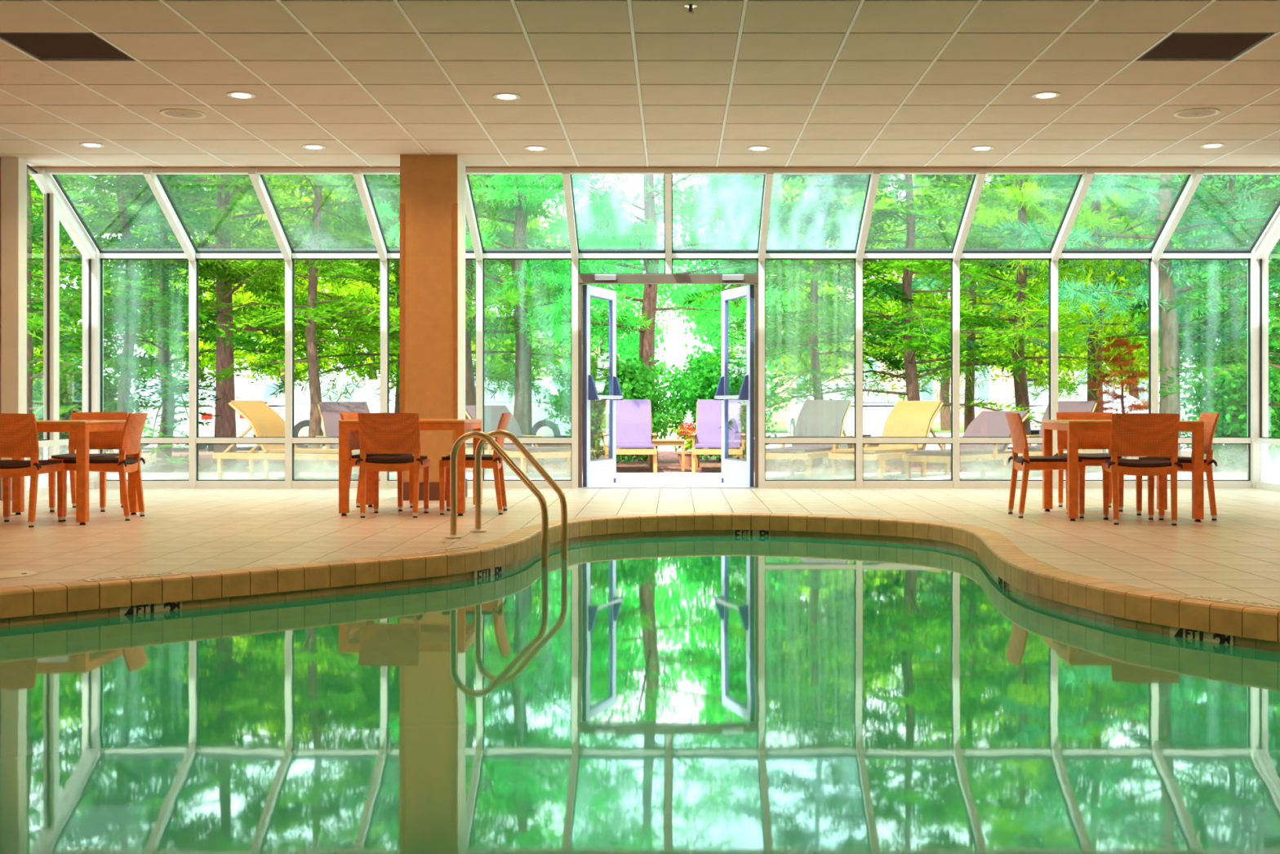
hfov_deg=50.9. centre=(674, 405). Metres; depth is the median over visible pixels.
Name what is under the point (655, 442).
side table
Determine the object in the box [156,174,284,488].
window
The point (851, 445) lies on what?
side table
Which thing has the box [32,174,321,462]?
tree
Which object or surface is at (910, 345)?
tree
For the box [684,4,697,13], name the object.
sprinkler head
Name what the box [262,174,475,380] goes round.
tree
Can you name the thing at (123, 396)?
tree
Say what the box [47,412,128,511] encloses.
dining chair
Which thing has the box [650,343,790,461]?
shrub
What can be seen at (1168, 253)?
window
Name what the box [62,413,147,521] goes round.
dining chair
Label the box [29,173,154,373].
tree
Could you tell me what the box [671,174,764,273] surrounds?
window
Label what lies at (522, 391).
tree
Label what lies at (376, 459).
cushion
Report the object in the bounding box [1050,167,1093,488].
trim
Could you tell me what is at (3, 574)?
lid
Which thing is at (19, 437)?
dining chair
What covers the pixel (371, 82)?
ceiling
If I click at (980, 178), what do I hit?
trim
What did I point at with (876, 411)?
parked car
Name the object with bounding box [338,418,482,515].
dining table
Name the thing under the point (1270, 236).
window frame
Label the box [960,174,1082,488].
window
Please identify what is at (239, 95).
recessed light
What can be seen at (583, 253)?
window
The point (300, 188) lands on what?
tree
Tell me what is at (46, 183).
window frame
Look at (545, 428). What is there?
parked car
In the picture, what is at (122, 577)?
inlay
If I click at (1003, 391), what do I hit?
brick building
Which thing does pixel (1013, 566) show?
pool coping
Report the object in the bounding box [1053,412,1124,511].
dining chair
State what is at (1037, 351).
tree
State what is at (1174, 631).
depth marker
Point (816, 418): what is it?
sun lounger
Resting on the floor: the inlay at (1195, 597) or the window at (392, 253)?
the window at (392, 253)
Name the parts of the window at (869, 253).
sill, rail, eave rail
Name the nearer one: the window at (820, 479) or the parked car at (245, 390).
the window at (820, 479)
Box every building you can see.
[390,319,639,388]
[768,259,1159,422]
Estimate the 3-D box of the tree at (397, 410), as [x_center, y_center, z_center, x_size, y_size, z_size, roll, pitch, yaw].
[-4.338,-2.660,21.435,4.811,7.310,4.435,0,0,-6]
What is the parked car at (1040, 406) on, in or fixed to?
on the parking lot
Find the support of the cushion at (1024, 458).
on the dining chair at (1025, 463)
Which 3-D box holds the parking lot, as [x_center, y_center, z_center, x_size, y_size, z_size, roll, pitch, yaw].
[0.000,0.995,35.750,120.000,0.160,20.500,0,0,0]
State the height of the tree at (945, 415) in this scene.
10.645 m
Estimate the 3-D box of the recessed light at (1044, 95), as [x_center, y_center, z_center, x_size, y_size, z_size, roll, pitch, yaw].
[2.684,-2.245,9.705,0.204,0.014,0.204,0,0,0]
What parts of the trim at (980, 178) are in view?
post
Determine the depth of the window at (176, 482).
13.78 m
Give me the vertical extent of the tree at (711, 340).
9.677 m
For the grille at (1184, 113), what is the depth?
10.29 m
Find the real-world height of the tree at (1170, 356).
8.188 m
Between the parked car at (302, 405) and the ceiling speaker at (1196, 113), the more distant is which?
the parked car at (302, 405)
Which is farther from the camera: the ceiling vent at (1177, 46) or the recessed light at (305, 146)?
the recessed light at (305, 146)
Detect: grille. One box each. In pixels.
[164,110,201,117]
[1177,109,1215,117]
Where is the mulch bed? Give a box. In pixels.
[38,450,1279,473]
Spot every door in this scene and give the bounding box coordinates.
[582,284,623,486]
[713,284,754,486]
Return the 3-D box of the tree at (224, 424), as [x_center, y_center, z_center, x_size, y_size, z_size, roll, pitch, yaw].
[-6.512,-3.099,19.635,5.255,8.188,5.007,0,0,19]
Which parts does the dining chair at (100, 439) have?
leg, seat, leg, backrest, leg, leg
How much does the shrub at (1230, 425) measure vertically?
2.056 m
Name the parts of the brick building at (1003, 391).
pane, pane, pane, pane, pane, pane, pane, pane, pane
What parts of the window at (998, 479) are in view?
pane, sill, rail, eave rail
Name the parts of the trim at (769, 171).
post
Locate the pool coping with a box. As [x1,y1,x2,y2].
[0,512,1279,641]
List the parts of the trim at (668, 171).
post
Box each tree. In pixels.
[26,168,199,476]
[26,174,280,453]
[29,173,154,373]
[30,174,399,466]
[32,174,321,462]
[88,174,269,379]
[130,174,399,469]
[169,174,395,381]
[232,174,551,413]
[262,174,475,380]
[269,174,654,454]
[353,174,640,465]
[465,177,592,379]
[490,174,850,461]
[537,191,686,382]
[635,174,848,432]
[682,174,968,466]
[693,174,918,387]
[718,174,1107,466]
[830,174,1075,432]
[839,174,1208,445]
[844,174,1032,430]
[933,174,1144,386]
[942,174,1279,456]
[981,174,1260,453]
[1044,174,1245,399]
[1086,335,1159,458]
[1108,174,1279,371]
[1115,174,1279,463]
[1146,174,1279,450]
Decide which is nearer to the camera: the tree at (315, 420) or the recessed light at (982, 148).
the recessed light at (982, 148)
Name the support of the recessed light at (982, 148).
in the ceiling
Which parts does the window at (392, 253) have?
sill, eave rail, pane, rail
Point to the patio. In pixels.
(623, 479)
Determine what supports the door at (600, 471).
attached to the door frame at (583, 278)
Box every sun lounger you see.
[213,400,359,479]
[314,401,397,478]
[465,405,571,474]
[765,400,853,478]
[828,400,950,479]
[902,410,1034,479]
[1005,400,1102,474]
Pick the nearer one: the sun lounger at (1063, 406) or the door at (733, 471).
the door at (733, 471)
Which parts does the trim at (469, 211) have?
post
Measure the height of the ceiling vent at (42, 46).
0.019 m
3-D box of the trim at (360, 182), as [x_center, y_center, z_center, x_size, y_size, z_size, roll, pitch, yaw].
[-2.987,-0.719,13.234,0.066,3.137,1.293,0,0,0]
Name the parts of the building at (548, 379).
pane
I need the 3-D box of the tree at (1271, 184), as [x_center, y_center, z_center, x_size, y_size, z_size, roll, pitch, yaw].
[18.063,-4.317,42.980,8.209,10.645,6.484,0,0,40]
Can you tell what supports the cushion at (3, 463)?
on the dining chair at (19, 437)
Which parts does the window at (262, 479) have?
pane, eave rail, sill, rail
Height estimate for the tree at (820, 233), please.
7.085 m
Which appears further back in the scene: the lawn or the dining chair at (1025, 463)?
the lawn
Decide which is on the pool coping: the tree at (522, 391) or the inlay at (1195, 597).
the inlay at (1195, 597)
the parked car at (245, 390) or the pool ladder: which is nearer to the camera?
the pool ladder
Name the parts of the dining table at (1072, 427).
leg, leg, leg, leg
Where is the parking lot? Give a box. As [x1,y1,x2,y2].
[108,432,1275,451]
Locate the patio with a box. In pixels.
[26,472,1279,486]
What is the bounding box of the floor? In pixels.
[0,488,1279,604]
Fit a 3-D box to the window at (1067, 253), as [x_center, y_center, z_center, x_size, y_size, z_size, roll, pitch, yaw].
[4.415,-0.704,13.280,0.966,3.106,1.199,0,0,0]
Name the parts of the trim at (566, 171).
post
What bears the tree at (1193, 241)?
on the mulch bed
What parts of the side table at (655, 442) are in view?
leg, leg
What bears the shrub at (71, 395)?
on the mulch bed
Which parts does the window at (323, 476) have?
rail, pane, eave rail, sill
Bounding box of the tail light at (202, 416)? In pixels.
[200,413,212,418]
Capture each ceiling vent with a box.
[0,32,133,59]
[1137,32,1274,59]
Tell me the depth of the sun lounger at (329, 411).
17.12 m
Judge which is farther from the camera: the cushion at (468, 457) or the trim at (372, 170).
the trim at (372, 170)
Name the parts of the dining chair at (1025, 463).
leg, backrest, leg, seat, leg, leg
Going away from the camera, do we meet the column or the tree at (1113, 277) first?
the column
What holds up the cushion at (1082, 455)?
on the dining chair at (1086, 439)
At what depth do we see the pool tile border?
7.07 m
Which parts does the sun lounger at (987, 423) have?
leg, rail, rail, arm post, leg, rail, arm post, rail, leg, frame, leg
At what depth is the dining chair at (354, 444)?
10.91 m
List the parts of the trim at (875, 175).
post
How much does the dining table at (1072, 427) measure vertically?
0.735 m
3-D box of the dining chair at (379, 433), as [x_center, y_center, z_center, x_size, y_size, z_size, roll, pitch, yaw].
[-2.160,0.448,10.359,0.509,0.794,0.534,0,0,0]
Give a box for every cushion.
[0,459,62,467]
[51,453,119,459]
[62,457,137,463]
[351,453,412,457]
[365,455,426,462]
[441,454,501,460]
[1014,455,1082,462]
[1060,453,1121,459]
[1105,458,1171,466]
[1138,456,1206,462]
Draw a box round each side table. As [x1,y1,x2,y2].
[537,444,571,475]
[652,439,684,471]
[848,444,885,474]
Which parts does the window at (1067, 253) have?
sill, eave rail, pane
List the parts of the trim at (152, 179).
post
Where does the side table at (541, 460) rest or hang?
on the patio
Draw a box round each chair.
[0,413,65,527]
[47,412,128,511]
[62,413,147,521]
[339,412,413,511]
[355,413,430,517]
[439,412,511,515]
[602,399,657,473]
[691,399,745,473]
[1005,412,1085,518]
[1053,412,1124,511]
[1102,413,1182,525]
[1135,413,1220,519]
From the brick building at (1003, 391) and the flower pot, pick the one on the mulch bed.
the flower pot
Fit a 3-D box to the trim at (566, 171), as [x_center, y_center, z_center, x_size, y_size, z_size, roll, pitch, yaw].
[-1.023,-0.719,13.234,0.066,3.137,1.293,0,0,0]
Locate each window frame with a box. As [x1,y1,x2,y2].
[30,167,103,488]
[1247,205,1279,488]
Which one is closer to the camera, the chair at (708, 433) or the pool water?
the pool water
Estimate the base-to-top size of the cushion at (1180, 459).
0.043 m
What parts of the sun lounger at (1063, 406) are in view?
leg, rail, armrest, rail, rail, leg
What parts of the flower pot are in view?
pot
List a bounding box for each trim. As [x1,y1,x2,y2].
[27,165,1279,174]
[142,167,196,488]
[248,167,292,488]
[352,167,387,488]
[465,173,483,480]
[561,167,578,488]
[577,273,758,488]
[664,167,671,273]
[758,167,773,488]
[855,167,879,488]
[952,167,986,488]
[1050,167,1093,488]
[1151,167,1204,488]
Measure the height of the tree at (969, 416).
8.086 m
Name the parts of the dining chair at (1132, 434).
leg, leg, seat, backrest, leg, leg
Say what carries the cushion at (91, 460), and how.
on the dining chair at (130, 443)
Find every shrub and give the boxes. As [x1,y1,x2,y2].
[32,361,155,459]
[535,346,692,462]
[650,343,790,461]
[1180,335,1279,469]
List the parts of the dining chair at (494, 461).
leg, leg, seat, leg, backrest, leg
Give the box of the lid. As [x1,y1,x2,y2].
[0,570,37,578]
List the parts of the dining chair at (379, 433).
leg, leg, backrest, seat, leg, leg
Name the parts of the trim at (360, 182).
post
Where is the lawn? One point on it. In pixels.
(781, 427)
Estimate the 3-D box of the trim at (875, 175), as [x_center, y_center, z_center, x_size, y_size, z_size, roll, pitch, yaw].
[1.895,-0.719,13.234,0.066,3.137,1.293,0,0,0]
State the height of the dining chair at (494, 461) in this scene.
0.794 m
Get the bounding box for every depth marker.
[119,601,182,615]
[473,565,502,577]
[733,529,769,535]
[998,576,1008,589]
[1169,626,1234,645]
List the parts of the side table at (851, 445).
leg, leg, leg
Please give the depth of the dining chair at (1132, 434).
9.54 m
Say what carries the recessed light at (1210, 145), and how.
in the ceiling
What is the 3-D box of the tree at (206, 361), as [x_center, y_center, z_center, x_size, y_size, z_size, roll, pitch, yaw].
[-17.196,-4.791,48.860,7.074,11.613,8.955,0,0,-9]
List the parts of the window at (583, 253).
eave rail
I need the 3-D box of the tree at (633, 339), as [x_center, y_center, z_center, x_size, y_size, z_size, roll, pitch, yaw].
[-1.905,-2.145,33.068,3.674,6.259,3.855,0,0,-26]
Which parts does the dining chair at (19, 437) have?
leg, backrest, seat, leg, leg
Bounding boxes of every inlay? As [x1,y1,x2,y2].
[82,572,181,582]
[414,546,478,554]
[1184,595,1279,609]
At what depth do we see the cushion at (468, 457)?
10.43 m
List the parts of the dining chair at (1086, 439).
leg, backrest, seat, leg, leg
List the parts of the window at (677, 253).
eave rail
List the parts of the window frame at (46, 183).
post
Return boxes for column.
[400,154,467,500]
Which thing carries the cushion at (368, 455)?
on the dining chair at (354, 444)
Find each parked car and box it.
[128,379,215,451]
[198,381,324,448]
[265,379,395,448]
[389,380,571,445]
[786,381,898,444]
[1000,384,1192,435]
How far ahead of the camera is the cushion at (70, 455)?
10.75 m
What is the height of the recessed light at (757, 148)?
0.014 m
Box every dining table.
[12,420,138,524]
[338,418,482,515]
[1042,419,1204,521]
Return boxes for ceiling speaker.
[159,108,206,119]
[1173,107,1220,118]
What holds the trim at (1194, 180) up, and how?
on the floor
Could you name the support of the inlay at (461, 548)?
on the pool coping
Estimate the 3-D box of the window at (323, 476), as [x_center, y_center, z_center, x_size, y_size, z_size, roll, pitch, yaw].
[-3.476,-0.704,13.280,0.914,3.106,1.199,0,0,0]
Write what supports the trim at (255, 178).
on the floor
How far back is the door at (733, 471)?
14.08 m
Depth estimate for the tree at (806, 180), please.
42.97 m
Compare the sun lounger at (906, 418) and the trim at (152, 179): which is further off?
the sun lounger at (906, 418)
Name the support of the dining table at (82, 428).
on the floor
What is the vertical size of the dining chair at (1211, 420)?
0.794 m
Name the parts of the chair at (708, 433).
leg, arm post, rail, leg, leg, rail, frame, rail, rail, arm post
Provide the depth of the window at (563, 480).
13.78 m
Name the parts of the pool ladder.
plate, plate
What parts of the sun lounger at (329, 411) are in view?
frame, leg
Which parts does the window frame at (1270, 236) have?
post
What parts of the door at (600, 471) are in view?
rail, pane frame, rail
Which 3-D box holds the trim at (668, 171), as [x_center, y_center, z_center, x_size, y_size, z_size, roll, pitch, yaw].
[-0.062,-1.821,13.234,0.066,0.933,1.293,0,0,0]
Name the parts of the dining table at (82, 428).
leg, leg, leg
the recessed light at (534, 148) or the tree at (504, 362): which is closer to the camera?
the recessed light at (534, 148)
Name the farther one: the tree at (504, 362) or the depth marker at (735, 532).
the tree at (504, 362)
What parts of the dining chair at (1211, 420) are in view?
leg, leg, seat, backrest, leg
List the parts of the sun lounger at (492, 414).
arm post, rail, leg, leg, leg, armrest, rail, rail, leg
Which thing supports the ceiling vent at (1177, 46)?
in the ceiling
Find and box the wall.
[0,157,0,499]
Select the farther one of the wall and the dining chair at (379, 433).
the wall
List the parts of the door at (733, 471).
rail, pane frame, rail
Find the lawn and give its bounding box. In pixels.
[658,415,1279,432]
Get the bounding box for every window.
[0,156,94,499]
[52,174,188,488]
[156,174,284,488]
[260,174,380,488]
[363,174,475,488]
[466,174,571,488]
[570,174,665,273]
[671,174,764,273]
[764,174,871,488]
[862,174,975,488]
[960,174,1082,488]
[1058,174,1191,488]
[1159,200,1279,488]
[1256,258,1279,491]
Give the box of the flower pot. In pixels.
[672,409,699,466]
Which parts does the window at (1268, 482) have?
sill, rail, pane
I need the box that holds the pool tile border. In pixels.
[0,529,1279,651]
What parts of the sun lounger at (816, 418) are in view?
rail, rail, leg, leg, rail, rail, arm post, leg, frame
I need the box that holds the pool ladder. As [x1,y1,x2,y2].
[444,429,567,566]
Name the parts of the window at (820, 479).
pane, sill, rail, eave rail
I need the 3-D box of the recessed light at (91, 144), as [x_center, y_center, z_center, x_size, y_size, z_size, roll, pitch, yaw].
[-5.013,-2.245,11.552,0.204,0.014,0.204,0,0,0]
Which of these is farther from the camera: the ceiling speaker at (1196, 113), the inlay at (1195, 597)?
the ceiling speaker at (1196, 113)
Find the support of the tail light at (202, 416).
attached to the parked car at (206, 430)
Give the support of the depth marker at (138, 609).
attached to the pool tile border
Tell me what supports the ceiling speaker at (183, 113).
attached to the ceiling
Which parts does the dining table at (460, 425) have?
leg, leg, leg, leg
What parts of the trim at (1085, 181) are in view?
post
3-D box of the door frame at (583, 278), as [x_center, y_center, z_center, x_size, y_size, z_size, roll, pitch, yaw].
[-0.065,-0.253,13.949,1.850,2.204,0.467,0,0,0]
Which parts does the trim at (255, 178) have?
post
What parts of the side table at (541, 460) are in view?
leg, leg, leg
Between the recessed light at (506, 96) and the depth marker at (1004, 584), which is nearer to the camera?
the depth marker at (1004, 584)
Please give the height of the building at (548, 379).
5.400 m
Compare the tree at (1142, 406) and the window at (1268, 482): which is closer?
the window at (1268, 482)
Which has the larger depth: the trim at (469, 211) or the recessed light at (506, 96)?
the trim at (469, 211)
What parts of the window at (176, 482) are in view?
sill, eave rail, rail, pane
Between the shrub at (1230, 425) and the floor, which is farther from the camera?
the shrub at (1230, 425)
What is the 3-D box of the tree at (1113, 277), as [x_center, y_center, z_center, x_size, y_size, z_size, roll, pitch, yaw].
[15.480,-3.844,44.885,5.895,9.677,7.463,0,0,-10]
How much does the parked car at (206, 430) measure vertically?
1.456 m
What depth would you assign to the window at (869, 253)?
13.78 m
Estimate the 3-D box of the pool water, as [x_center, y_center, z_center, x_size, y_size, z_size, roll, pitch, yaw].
[-0.416,1.005,5.896,8.022,0.001,9.119,0,0,0]
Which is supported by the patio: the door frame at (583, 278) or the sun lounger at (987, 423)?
the sun lounger at (987, 423)
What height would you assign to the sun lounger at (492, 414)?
0.883 m
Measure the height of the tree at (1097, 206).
8.188 m
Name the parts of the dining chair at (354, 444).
backrest, leg, seat, leg, leg, leg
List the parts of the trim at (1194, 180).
post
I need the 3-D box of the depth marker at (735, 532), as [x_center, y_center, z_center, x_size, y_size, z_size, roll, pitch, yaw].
[0.594,1.010,10.433,0.300,0.100,0.017,0,0,8]
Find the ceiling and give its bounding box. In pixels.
[0,0,1279,166]
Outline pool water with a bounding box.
[0,534,1279,853]
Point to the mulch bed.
(669, 462)
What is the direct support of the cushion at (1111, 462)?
on the dining chair at (1132, 434)
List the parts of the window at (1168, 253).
eave rail, sill, rail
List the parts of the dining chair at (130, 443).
leg, seat, leg, backrest, leg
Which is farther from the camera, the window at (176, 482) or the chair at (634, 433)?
the chair at (634, 433)
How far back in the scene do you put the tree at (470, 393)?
20.09 m
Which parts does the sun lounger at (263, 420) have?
leg, rail, frame, leg, leg, rail, leg, rail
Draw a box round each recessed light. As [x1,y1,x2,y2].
[79,142,104,147]
[226,91,256,98]
[302,144,325,149]
[492,93,520,100]
[524,145,547,151]
[746,145,770,151]
[970,145,994,151]
[1031,91,1060,98]
[1200,142,1225,148]
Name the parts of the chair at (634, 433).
arm post, rail, frame, rail, rail, leg, rail, leg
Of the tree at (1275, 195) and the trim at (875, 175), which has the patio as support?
the tree at (1275, 195)
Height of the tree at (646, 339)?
8.597 m
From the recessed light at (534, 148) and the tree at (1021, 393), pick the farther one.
the tree at (1021, 393)
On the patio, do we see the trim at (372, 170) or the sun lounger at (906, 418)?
the sun lounger at (906, 418)
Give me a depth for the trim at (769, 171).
13.77 m
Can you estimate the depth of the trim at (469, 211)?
13.77 m
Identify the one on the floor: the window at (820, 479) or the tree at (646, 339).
the window at (820, 479)
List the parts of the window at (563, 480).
sill, eave rail, pane, rail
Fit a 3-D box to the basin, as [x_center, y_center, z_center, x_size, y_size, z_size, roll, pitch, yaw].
[-0.416,1.545,5.896,8.016,1.200,9.113,0,0,0]
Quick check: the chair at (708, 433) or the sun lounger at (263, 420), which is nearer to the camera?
the sun lounger at (263, 420)
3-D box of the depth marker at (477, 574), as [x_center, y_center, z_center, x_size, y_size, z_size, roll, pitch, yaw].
[-1.107,1.010,7.973,0.017,0.100,0.300,0,0,24]
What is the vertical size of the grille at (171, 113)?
0.015 m
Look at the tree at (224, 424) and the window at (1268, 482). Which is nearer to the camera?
the window at (1268, 482)
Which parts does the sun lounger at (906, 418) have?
leg, rail, rail, leg, leg, rail, leg, arm post, leg, frame, leg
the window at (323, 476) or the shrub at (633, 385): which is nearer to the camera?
the window at (323, 476)

